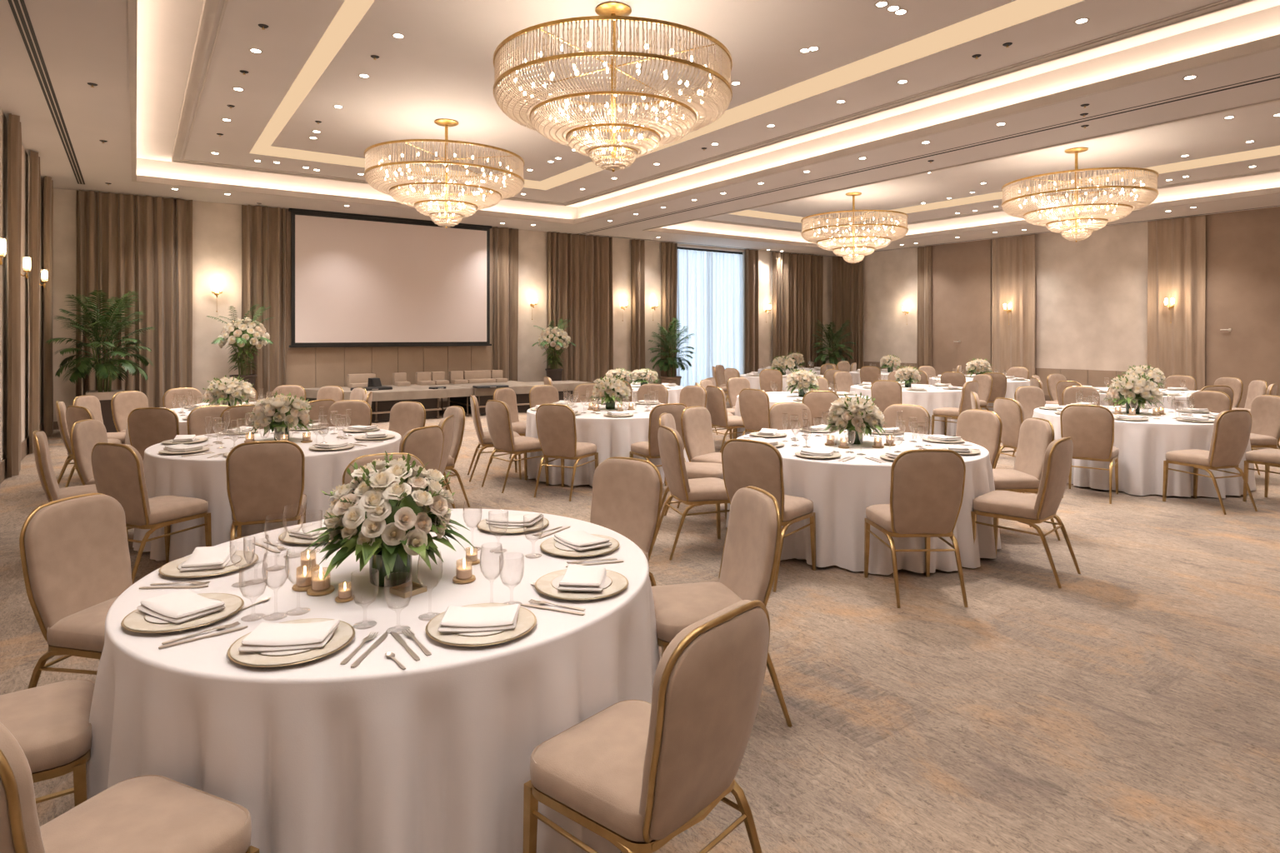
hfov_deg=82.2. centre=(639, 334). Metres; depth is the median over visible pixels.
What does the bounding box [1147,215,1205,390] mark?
curtain
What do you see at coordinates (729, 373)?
banquet chair
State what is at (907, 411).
banquet chair
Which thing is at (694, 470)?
banquet chair
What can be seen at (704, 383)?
banquet chair
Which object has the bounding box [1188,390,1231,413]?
banquet chair
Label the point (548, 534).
knife
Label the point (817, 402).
banquet chair
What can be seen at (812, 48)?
recessed light
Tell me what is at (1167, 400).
tablecloth
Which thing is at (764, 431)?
napkin
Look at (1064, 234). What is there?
chandelier
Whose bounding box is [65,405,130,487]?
banquet chair
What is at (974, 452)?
charger plate
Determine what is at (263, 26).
sprinkler
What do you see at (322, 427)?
charger plate
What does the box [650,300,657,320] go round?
wall sconce
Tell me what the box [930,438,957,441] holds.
salad plate
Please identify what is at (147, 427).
banquet chair
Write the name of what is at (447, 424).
banquet chair
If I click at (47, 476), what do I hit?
banquet chair
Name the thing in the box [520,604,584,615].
knife
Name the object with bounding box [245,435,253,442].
votive candle
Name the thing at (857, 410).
flower arrangement
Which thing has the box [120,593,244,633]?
charger plate
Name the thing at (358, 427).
napkin
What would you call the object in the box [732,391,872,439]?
tablecloth
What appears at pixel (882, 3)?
recessed light
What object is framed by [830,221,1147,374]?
wall
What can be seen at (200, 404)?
napkin
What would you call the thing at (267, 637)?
napkin
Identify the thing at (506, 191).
crystal chandelier
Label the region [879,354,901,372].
flower arrangement
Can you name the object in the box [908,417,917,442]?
wine glass
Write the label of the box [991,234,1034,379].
curtain
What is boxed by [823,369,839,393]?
banquet chair
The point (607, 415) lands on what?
charger plate
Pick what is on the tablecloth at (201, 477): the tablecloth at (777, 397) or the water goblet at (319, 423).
the water goblet at (319, 423)
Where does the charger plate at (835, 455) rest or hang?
on the tablecloth at (840, 492)
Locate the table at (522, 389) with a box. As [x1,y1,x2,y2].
[447,380,544,415]
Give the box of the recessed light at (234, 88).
[231,87,244,90]
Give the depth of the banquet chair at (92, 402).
8.43 m
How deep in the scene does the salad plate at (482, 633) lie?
2.16 m
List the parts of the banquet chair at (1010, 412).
leg, trim, backrest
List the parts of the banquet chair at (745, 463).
leg, trim, backrest, leg, seat frame, seat, leg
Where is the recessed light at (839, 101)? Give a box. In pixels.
[835,100,846,103]
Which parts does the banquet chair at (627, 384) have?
trim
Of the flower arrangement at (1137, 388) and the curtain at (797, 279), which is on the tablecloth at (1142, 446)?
the flower arrangement at (1137, 388)
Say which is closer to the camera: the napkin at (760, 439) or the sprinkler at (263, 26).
the napkin at (760, 439)
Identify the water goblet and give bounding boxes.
[214,423,225,444]
[228,426,239,449]
[236,418,246,438]
[274,426,284,440]
[318,423,329,444]
[801,426,811,447]
[813,417,822,436]
[844,430,854,453]
[892,430,904,452]
[895,420,905,440]
[913,425,924,447]
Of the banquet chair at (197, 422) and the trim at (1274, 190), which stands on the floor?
the banquet chair at (197, 422)
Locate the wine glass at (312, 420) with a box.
[311,420,321,445]
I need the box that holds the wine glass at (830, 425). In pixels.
[829,425,839,452]
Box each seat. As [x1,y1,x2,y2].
[347,373,375,388]
[392,372,410,386]
[415,371,434,385]
[430,371,449,384]
[448,370,467,384]
[463,370,495,383]
[490,370,507,382]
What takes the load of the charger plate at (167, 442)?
on the tablecloth at (201, 477)
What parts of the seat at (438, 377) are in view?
backrest, seat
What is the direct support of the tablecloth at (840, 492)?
on the floor
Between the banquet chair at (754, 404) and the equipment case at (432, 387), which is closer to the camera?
the banquet chair at (754, 404)
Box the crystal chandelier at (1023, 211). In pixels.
[1001,147,1158,242]
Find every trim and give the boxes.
[7,0,1279,256]
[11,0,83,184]
[127,0,1279,224]
[249,0,1084,189]
[642,98,1279,248]
[729,145,1279,225]
[863,361,916,370]
[1035,368,1126,395]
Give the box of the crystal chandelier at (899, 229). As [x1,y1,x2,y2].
[800,192,908,264]
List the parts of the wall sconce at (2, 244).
bulb, bulb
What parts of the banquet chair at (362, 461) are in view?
backrest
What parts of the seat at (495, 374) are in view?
backrest, seat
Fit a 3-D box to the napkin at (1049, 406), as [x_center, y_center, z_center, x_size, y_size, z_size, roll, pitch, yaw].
[4.998,0.864,8.870,0.163,0.035,0.245,0,0,16]
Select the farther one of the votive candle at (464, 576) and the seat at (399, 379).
the seat at (399, 379)
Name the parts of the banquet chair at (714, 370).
backrest, seat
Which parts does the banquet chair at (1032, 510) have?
leg, leg, seat, seat frame, leg, backrest, trim, leg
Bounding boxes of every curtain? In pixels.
[6,113,21,477]
[28,150,40,453]
[43,176,53,436]
[75,189,192,407]
[241,205,285,400]
[493,226,518,381]
[546,231,613,384]
[630,239,644,372]
[660,241,677,384]
[676,249,743,387]
[744,249,759,374]
[771,251,823,368]
[831,255,864,370]
[916,245,931,369]
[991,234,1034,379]
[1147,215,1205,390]
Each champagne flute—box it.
[335,414,341,430]
[856,423,865,454]
[896,410,902,439]
[924,416,931,446]
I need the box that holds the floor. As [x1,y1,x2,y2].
[0,394,1279,852]
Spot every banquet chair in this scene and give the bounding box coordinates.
[0,680,94,806]
[0,722,259,852]
[19,492,132,689]
[32,430,128,543]
[55,400,121,484]
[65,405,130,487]
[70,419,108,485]
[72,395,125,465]
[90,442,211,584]
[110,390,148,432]
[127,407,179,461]
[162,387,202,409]
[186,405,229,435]
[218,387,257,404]
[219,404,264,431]
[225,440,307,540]
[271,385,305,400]
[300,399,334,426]
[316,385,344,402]
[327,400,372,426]
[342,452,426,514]
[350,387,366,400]
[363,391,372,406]
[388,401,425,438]
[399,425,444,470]
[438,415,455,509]
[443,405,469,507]
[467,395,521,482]
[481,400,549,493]
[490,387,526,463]
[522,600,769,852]
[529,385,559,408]
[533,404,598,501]
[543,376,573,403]
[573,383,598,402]
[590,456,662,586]
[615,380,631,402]
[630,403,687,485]
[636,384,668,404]
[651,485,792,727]
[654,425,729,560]
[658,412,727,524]
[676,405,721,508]
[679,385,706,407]
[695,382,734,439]
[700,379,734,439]
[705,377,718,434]
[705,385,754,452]
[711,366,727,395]
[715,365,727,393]
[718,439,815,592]
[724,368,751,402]
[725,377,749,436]
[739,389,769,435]
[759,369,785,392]
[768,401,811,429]
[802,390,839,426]
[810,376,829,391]
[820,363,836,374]
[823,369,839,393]
[825,364,854,385]
[833,371,852,393]
[836,361,849,372]
[850,362,856,371]
[860,365,880,384]
[864,449,968,608]
[870,380,901,414]
[882,404,929,434]
[887,371,913,384]
[913,370,929,384]
[918,365,935,384]
[931,380,978,435]
[940,371,965,387]
[955,409,1002,469]
[956,365,961,372]
[970,391,1016,452]
[970,437,1080,588]
[972,374,992,410]
[980,372,1006,409]
[992,417,1060,540]
[993,397,1055,469]
[1007,366,1029,379]
[1012,385,1044,455]
[1030,377,1045,404]
[1031,375,1058,404]
[1046,374,1066,401]
[1055,380,1082,405]
[1060,404,1119,504]
[1061,385,1099,405]
[1107,388,1145,405]
[1162,410,1257,514]
[1164,375,1196,390]
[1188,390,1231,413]
[1200,385,1234,409]
[1214,377,1243,408]
[1231,380,1267,412]
[1242,448,1279,501]
[1249,395,1279,474]
[1266,383,1279,449]
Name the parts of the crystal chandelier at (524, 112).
stem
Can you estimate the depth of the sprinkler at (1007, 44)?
7.18 m
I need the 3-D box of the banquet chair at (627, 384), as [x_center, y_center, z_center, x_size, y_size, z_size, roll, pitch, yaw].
[-0.324,1.174,11.465,0.467,0.959,0.587,0,0,8]
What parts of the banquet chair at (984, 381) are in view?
seat, trim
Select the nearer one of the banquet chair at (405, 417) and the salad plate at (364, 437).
the salad plate at (364, 437)
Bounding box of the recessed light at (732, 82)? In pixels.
[730,81,741,84]
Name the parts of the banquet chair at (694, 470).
trim, leg, backrest, leg, seat, leg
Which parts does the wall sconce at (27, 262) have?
bulb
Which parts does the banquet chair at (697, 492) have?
leg, trim, backrest, leg, seat frame, seat, leg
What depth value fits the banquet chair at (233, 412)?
7.26 m
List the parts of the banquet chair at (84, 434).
trim, seat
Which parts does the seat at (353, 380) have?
seat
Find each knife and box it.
[139,585,208,589]
[158,625,247,649]
[181,452,214,457]
[252,542,280,553]
[350,631,387,668]
[390,631,419,660]
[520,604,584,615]
[540,525,569,539]
[565,560,623,567]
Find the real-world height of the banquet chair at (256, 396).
0.959 m
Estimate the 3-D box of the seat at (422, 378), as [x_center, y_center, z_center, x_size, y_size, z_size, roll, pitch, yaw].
[-4.615,0.938,15.781,0.310,0.264,0.400,0,0,-35]
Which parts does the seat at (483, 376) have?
backrest, seat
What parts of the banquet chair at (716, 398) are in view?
trim, backrest, leg, seat frame, seat, leg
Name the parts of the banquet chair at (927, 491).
leg, leg, seat, seat frame, leg, backrest, trim, leg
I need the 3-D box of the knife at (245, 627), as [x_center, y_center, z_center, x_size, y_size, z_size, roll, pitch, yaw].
[-1.290,0.897,2.177,0.232,0.004,0.019,0,0,-41]
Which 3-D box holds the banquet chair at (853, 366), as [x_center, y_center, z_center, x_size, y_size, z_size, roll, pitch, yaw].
[5.173,1.174,18.551,0.587,0.959,0.467,0,0,30]
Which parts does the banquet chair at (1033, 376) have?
seat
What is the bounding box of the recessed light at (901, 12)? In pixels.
[893,9,908,14]
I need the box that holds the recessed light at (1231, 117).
[1223,115,1234,119]
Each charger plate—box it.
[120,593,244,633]
[158,446,209,454]
[159,550,258,578]
[160,438,208,444]
[217,430,258,434]
[227,618,354,667]
[278,525,339,544]
[289,425,326,430]
[309,444,354,450]
[342,427,379,432]
[354,434,394,440]
[425,603,536,646]
[476,517,549,533]
[534,569,628,600]
[540,534,619,557]
[603,414,633,417]
[635,402,660,404]
[749,431,786,437]
[774,442,784,447]
[795,451,840,459]
[800,428,835,433]
[871,430,904,434]
[880,454,894,460]
[922,437,964,443]
[934,447,980,454]
[942,387,962,389]
[1038,406,1064,409]
[1114,416,1148,421]
[1120,405,1151,409]
[1165,388,1188,390]
[1175,410,1210,413]
[1175,418,1214,422]
[1201,415,1215,418]
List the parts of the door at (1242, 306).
handle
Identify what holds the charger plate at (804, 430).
on the tablecloth at (840, 492)
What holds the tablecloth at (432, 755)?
on the floor
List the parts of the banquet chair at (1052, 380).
trim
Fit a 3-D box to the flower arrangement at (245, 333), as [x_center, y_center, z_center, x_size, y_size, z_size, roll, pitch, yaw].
[-7.462,0.540,13.729,1.126,2.220,1.105,0,0,-24]
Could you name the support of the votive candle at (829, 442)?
on the tablecloth at (840, 492)
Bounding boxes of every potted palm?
[45,290,154,432]
[647,318,694,385]
[810,319,855,365]
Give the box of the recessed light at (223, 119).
[220,118,232,121]
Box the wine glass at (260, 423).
[259,423,269,438]
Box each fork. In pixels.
[150,581,209,585]
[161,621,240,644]
[263,541,286,550]
[340,631,378,664]
[401,628,431,655]
[528,599,584,610]
[531,526,562,536]
[566,558,617,564]
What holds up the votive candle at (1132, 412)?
on the tablecloth at (1142, 446)
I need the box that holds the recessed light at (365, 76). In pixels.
[358,74,369,78]
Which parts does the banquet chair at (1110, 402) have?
backrest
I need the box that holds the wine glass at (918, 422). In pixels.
[917,422,927,449]
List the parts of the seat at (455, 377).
seat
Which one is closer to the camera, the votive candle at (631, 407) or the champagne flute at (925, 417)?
the champagne flute at (925, 417)
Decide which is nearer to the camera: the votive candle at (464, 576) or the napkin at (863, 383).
the votive candle at (464, 576)
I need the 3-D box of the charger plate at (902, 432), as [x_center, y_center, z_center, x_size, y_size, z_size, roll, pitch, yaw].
[2.244,0.891,6.709,0.333,0.016,0.333,0,0,-40]
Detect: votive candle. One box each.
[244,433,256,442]
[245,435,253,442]
[280,435,287,440]
[291,568,312,591]
[296,552,319,572]
[300,433,312,443]
[306,570,334,596]
[335,585,354,602]
[452,561,475,584]
[462,549,479,565]
[587,403,594,409]
[592,405,599,411]
[615,405,623,411]
[627,403,634,409]
[825,436,836,445]
[838,438,849,448]
[871,437,884,448]
[884,435,895,446]
[1113,407,1122,414]
[1127,409,1137,415]
[1151,408,1160,415]
[1157,408,1165,414]
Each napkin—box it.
[136,589,225,624]
[162,444,202,451]
[172,435,195,442]
[179,545,236,571]
[186,402,209,407]
[222,425,254,433]
[237,619,339,652]
[241,401,255,404]
[288,519,328,539]
[296,422,321,428]
[314,440,348,448]
[347,425,378,429]
[365,431,386,437]
[437,604,519,633]
[485,512,544,526]
[552,400,569,404]
[553,530,612,550]
[557,564,606,591]
[606,410,629,415]
[638,400,658,403]
[661,383,675,384]
[747,437,778,444]
[757,428,778,435]
[800,447,834,456]
[804,424,830,430]
[836,391,855,394]
[861,382,870,384]
[873,427,899,432]
[885,452,901,458]
[908,387,924,389]
[927,435,961,440]
[934,383,951,385]
[945,444,969,452]
[1045,404,1062,408]
[1070,401,1092,404]
[1115,414,1143,419]
[1160,391,1179,394]
[1167,387,1187,389]
[1179,407,1209,411]
[1181,415,1209,420]
[1209,412,1219,416]
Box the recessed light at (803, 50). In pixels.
[798,48,810,53]
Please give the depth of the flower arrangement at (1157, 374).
11.51 m
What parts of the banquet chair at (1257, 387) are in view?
seat, backrest, trim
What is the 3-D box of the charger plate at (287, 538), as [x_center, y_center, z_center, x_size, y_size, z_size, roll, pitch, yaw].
[-1.428,0.891,3.276,0.333,0.016,0.333,0,0,25]
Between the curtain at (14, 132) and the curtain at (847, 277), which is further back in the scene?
the curtain at (847, 277)
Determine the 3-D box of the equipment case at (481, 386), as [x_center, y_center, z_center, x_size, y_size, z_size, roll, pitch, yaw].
[-3.029,1.049,14.928,0.680,0.040,0.330,0,0,-29]
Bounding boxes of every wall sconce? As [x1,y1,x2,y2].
[0,239,5,264]
[20,257,30,279]
[39,270,47,288]
[211,283,222,312]
[530,297,537,319]
[620,300,627,320]
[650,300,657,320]
[765,305,770,322]
[902,305,909,324]
[1003,303,1010,324]
[1164,298,1174,323]
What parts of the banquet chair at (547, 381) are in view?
backrest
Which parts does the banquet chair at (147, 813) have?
trim, backrest, seat, leg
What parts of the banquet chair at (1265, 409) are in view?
leg, seat, seat frame, backrest, trim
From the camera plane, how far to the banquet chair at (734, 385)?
11.94 m
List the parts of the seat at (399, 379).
seat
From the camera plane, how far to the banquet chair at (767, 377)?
14.85 m
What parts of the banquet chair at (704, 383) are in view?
backrest, seat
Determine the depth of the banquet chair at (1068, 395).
9.92 m
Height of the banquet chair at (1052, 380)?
0.959 m
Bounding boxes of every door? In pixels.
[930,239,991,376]
[1205,206,1279,408]
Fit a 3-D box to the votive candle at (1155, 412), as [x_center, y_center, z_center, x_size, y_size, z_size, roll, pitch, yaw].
[5.760,0.860,8.192,0.092,0.079,0.092,0,0,25]
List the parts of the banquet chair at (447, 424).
backrest, trim, leg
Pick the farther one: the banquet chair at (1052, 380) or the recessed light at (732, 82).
the banquet chair at (1052, 380)
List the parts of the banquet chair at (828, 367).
backrest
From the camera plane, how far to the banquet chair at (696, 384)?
10.56 m
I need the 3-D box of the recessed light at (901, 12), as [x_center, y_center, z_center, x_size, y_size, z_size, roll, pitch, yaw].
[2.383,-2.950,6.707,0.132,0.008,0.132,0,0,-35]
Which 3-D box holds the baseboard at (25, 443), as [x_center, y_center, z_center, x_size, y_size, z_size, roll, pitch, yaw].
[-4.732,1.540,4.696,0.020,0.220,19.500,0,0,-35]
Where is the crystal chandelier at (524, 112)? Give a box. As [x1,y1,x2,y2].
[493,1,732,171]
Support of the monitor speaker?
on the table at (382, 401)
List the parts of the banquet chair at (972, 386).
leg, seat, seat frame, leg, backrest, trim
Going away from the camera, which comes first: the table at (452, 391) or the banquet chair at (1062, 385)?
the banquet chair at (1062, 385)
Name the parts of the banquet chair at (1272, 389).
backrest, trim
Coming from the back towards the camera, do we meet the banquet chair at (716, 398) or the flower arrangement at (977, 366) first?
the flower arrangement at (977, 366)
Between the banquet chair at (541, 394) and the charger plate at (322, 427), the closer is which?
the charger plate at (322, 427)
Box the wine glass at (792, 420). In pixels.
[790,420,799,445]
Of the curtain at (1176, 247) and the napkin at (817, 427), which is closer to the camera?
the napkin at (817, 427)
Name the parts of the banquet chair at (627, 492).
backrest, trim, seat, leg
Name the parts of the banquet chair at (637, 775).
leg, seat, leg, seat frame, backrest, trim, leg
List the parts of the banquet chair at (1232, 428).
leg, seat, leg, seat frame, leg, backrest, trim, leg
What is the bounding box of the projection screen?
[288,208,491,347]
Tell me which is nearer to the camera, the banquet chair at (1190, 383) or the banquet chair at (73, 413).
the banquet chair at (73, 413)
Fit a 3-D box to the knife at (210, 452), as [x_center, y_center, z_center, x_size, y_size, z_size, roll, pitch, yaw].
[-3.304,0.897,5.496,0.019,0.004,0.232,0,0,35]
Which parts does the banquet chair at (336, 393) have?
trim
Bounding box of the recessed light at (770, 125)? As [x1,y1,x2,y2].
[765,124,775,127]
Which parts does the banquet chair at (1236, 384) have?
trim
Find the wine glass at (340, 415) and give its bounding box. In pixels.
[339,415,349,439]
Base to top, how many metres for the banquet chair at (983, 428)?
0.959 m
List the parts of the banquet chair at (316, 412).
backrest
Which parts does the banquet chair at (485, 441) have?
leg, trim, backrest, leg, seat frame, seat, leg, leg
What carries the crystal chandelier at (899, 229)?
hanging from the ceiling
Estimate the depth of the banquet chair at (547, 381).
12.08 m
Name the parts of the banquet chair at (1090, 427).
leg, backrest, trim, seat frame, leg, seat, leg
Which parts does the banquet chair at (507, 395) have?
backrest, seat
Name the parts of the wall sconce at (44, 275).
bulb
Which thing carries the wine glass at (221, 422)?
on the tablecloth at (201, 477)
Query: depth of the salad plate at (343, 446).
5.72 m
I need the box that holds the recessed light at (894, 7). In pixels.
[885,5,900,11]
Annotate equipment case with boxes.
[350,386,392,390]
[428,386,445,389]
[472,385,509,388]
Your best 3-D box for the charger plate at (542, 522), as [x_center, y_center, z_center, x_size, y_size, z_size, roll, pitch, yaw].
[-0.595,0.891,3.447,0.333,0.016,0.333,0,0,24]
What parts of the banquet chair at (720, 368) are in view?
backrest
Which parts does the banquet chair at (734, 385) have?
trim, backrest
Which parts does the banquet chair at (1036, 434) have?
seat, seat frame, backrest, trim, leg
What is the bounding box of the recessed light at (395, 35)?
[391,33,404,38]
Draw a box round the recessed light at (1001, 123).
[995,122,1006,125]
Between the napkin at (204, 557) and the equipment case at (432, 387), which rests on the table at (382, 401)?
the equipment case at (432, 387)
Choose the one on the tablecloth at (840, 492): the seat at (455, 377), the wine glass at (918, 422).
the wine glass at (918, 422)
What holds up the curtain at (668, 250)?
hanging from the ceiling
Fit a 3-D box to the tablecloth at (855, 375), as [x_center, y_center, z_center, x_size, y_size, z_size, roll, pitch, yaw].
[6.026,1.269,17.590,2.014,0.738,2.012,0,0,10]
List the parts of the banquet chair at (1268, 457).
leg, seat, seat frame, leg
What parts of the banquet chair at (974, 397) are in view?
trim, backrest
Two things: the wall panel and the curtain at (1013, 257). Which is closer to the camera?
the wall panel
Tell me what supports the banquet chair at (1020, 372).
on the floor
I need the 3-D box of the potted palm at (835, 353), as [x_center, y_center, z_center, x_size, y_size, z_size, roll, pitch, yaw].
[5.987,0.583,22.670,1.320,2.134,1.239,0,0,29]
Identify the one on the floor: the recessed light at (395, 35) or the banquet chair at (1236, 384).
the banquet chair at (1236, 384)
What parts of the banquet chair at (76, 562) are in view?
leg, trim, seat frame, backrest, seat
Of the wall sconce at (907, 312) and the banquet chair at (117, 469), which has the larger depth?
the wall sconce at (907, 312)
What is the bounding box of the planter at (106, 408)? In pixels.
[99,400,117,432]
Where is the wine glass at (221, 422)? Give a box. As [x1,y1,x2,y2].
[215,421,227,448]
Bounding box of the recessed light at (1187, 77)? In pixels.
[1181,75,1198,79]
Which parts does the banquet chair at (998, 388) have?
backrest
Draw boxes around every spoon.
[238,597,270,611]
[385,652,405,669]
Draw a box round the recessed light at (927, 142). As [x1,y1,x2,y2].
[920,140,930,144]
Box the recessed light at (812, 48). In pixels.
[806,45,819,51]
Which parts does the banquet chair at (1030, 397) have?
trim, backrest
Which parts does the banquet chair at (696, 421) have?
trim, backrest, seat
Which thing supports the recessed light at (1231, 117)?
in the ceiling
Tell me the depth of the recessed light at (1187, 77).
7.27 m
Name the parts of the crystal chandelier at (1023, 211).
stem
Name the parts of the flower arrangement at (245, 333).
pot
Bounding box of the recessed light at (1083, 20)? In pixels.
[1073,17,1089,24]
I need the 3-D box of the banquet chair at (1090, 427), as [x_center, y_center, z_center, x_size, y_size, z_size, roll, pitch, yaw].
[4.601,1.174,7.513,0.467,0.959,0.587,0,0,38]
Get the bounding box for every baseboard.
[0,422,43,484]
[53,401,449,429]
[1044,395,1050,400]
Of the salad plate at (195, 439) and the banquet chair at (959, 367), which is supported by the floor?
the banquet chair at (959, 367)
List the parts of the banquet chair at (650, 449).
seat, seat frame, backrest, trim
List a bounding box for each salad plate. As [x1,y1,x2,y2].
[144,598,221,624]
[167,449,199,452]
[170,438,199,442]
[176,554,241,571]
[255,632,334,656]
[294,536,322,539]
[317,445,346,449]
[361,435,388,438]
[452,619,517,637]
[490,522,536,529]
[550,575,612,593]
[554,541,603,551]
[755,433,780,435]
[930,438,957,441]
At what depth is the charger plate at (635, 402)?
9.43 m
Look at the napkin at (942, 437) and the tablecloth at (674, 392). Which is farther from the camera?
the tablecloth at (674, 392)
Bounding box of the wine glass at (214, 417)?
[211,417,222,442]
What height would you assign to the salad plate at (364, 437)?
0.013 m
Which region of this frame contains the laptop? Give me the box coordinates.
[372,380,381,386]
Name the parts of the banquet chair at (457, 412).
leg, seat frame, seat, backrest, leg, trim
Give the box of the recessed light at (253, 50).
[248,48,263,53]
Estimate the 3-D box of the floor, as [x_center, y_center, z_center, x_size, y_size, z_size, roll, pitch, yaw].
[3.465,1.710,10.451,20.650,0.120,20.300,0,0,-35]
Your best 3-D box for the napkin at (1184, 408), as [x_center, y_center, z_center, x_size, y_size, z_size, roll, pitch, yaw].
[6.426,0.864,8.522,0.163,0.035,0.245,0,0,-29]
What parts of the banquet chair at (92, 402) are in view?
trim, backrest, seat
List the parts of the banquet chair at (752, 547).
seat frame, leg, seat, backrest, trim, leg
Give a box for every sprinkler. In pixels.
[87,82,97,87]
[239,70,249,74]
[258,24,268,29]
[370,55,379,59]
[971,54,981,59]
[1002,42,1012,47]
[1080,103,1089,108]
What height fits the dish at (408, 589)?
0.018 m
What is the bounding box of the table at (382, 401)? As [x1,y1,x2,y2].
[304,384,446,423]
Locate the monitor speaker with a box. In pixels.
[367,377,381,387]
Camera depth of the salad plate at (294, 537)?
3.18 m
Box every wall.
[0,108,44,462]
[52,188,830,421]
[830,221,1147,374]
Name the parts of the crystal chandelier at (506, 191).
stem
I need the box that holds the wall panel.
[285,208,493,401]
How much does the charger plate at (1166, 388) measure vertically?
0.016 m
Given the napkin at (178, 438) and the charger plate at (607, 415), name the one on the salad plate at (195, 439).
the napkin at (178, 438)
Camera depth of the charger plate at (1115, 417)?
7.66 m
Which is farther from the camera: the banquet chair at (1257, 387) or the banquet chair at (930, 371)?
the banquet chair at (930, 371)
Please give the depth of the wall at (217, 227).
14.35 m
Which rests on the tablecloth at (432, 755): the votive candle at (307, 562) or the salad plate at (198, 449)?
the votive candle at (307, 562)
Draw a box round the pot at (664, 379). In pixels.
[660,375,681,385]
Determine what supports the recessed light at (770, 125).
in the ceiling
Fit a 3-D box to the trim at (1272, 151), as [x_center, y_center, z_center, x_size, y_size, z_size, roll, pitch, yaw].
[7.328,-2.917,12.378,3.800,0.126,14.100,0,0,-35]
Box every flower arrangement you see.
[200,375,255,406]
[206,304,274,389]
[248,391,318,440]
[303,450,476,587]
[531,319,575,380]
[586,375,630,409]
[604,367,632,384]
[630,367,658,385]
[770,355,794,374]
[785,369,819,396]
[786,352,804,369]
[822,392,888,444]
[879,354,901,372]
[894,365,922,387]
[965,357,992,376]
[1104,373,1164,414]
[1122,365,1165,388]
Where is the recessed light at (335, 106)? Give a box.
[332,105,344,108]
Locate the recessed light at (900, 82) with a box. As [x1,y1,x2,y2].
[896,80,908,84]
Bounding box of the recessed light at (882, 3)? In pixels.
[874,0,889,7]
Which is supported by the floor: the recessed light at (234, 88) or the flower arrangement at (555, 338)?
the flower arrangement at (555, 338)
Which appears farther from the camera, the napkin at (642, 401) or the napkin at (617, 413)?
the napkin at (642, 401)
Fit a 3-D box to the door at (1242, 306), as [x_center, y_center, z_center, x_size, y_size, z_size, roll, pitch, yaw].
[12.450,-0.450,14.984,0.106,4.200,1.535,0,0,-35]
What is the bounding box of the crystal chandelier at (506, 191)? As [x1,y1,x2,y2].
[364,118,524,228]
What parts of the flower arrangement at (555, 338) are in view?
pot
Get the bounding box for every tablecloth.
[86,509,659,852]
[125,405,237,444]
[132,426,401,562]
[523,401,689,486]
[630,384,683,403]
[725,429,1000,575]
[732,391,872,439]
[740,373,823,391]
[757,368,819,374]
[849,370,895,384]
[850,384,962,436]
[929,376,1029,411]
[1032,405,1255,498]
[1094,387,1196,409]
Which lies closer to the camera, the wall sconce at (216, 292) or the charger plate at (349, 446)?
the charger plate at (349, 446)
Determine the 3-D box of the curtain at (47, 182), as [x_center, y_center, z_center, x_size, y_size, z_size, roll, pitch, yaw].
[-9.645,-0.455,11.966,0.125,4.170,0.550,0,0,-35]
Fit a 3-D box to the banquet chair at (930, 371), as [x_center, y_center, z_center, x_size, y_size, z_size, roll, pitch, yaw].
[6.486,1.174,16.219,0.467,0.959,0.587,0,0,-20]
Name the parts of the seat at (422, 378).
seat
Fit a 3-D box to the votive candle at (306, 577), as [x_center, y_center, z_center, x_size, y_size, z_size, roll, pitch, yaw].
[-1.190,0.864,2.608,0.084,0.072,0.084,0,0,-35]
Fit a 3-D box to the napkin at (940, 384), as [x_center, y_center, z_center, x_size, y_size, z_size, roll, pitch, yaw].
[5.301,0.864,12.852,0.162,0.035,0.245,0,0,-40]
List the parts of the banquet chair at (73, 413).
leg, trim, backrest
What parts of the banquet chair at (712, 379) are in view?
backrest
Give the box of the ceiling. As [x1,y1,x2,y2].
[0,0,1279,257]
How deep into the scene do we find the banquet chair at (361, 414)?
7.76 m
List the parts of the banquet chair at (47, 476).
trim, backrest, seat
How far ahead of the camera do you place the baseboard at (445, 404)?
16.63 m
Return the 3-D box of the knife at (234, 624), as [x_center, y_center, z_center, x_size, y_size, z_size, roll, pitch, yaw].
[-1.315,0.894,2.205,0.025,0.008,0.204,0,0,45]
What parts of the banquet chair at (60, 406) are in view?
backrest, trim, leg, seat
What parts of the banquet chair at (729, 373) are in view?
trim, backrest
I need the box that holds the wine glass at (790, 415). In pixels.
[790,415,798,439]
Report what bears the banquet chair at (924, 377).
on the floor
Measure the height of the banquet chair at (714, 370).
0.959 m
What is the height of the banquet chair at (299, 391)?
0.959 m
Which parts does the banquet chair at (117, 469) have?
trim, backrest, leg, leg, seat frame, seat, leg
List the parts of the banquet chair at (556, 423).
leg, trim, backrest, leg, seat frame, leg, seat, leg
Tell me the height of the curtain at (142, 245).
4.170 m
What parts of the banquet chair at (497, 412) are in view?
leg, trim, backrest, leg, seat frame, leg, seat, leg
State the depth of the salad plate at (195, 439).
6.09 m
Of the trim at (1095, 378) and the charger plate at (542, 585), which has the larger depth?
the trim at (1095, 378)

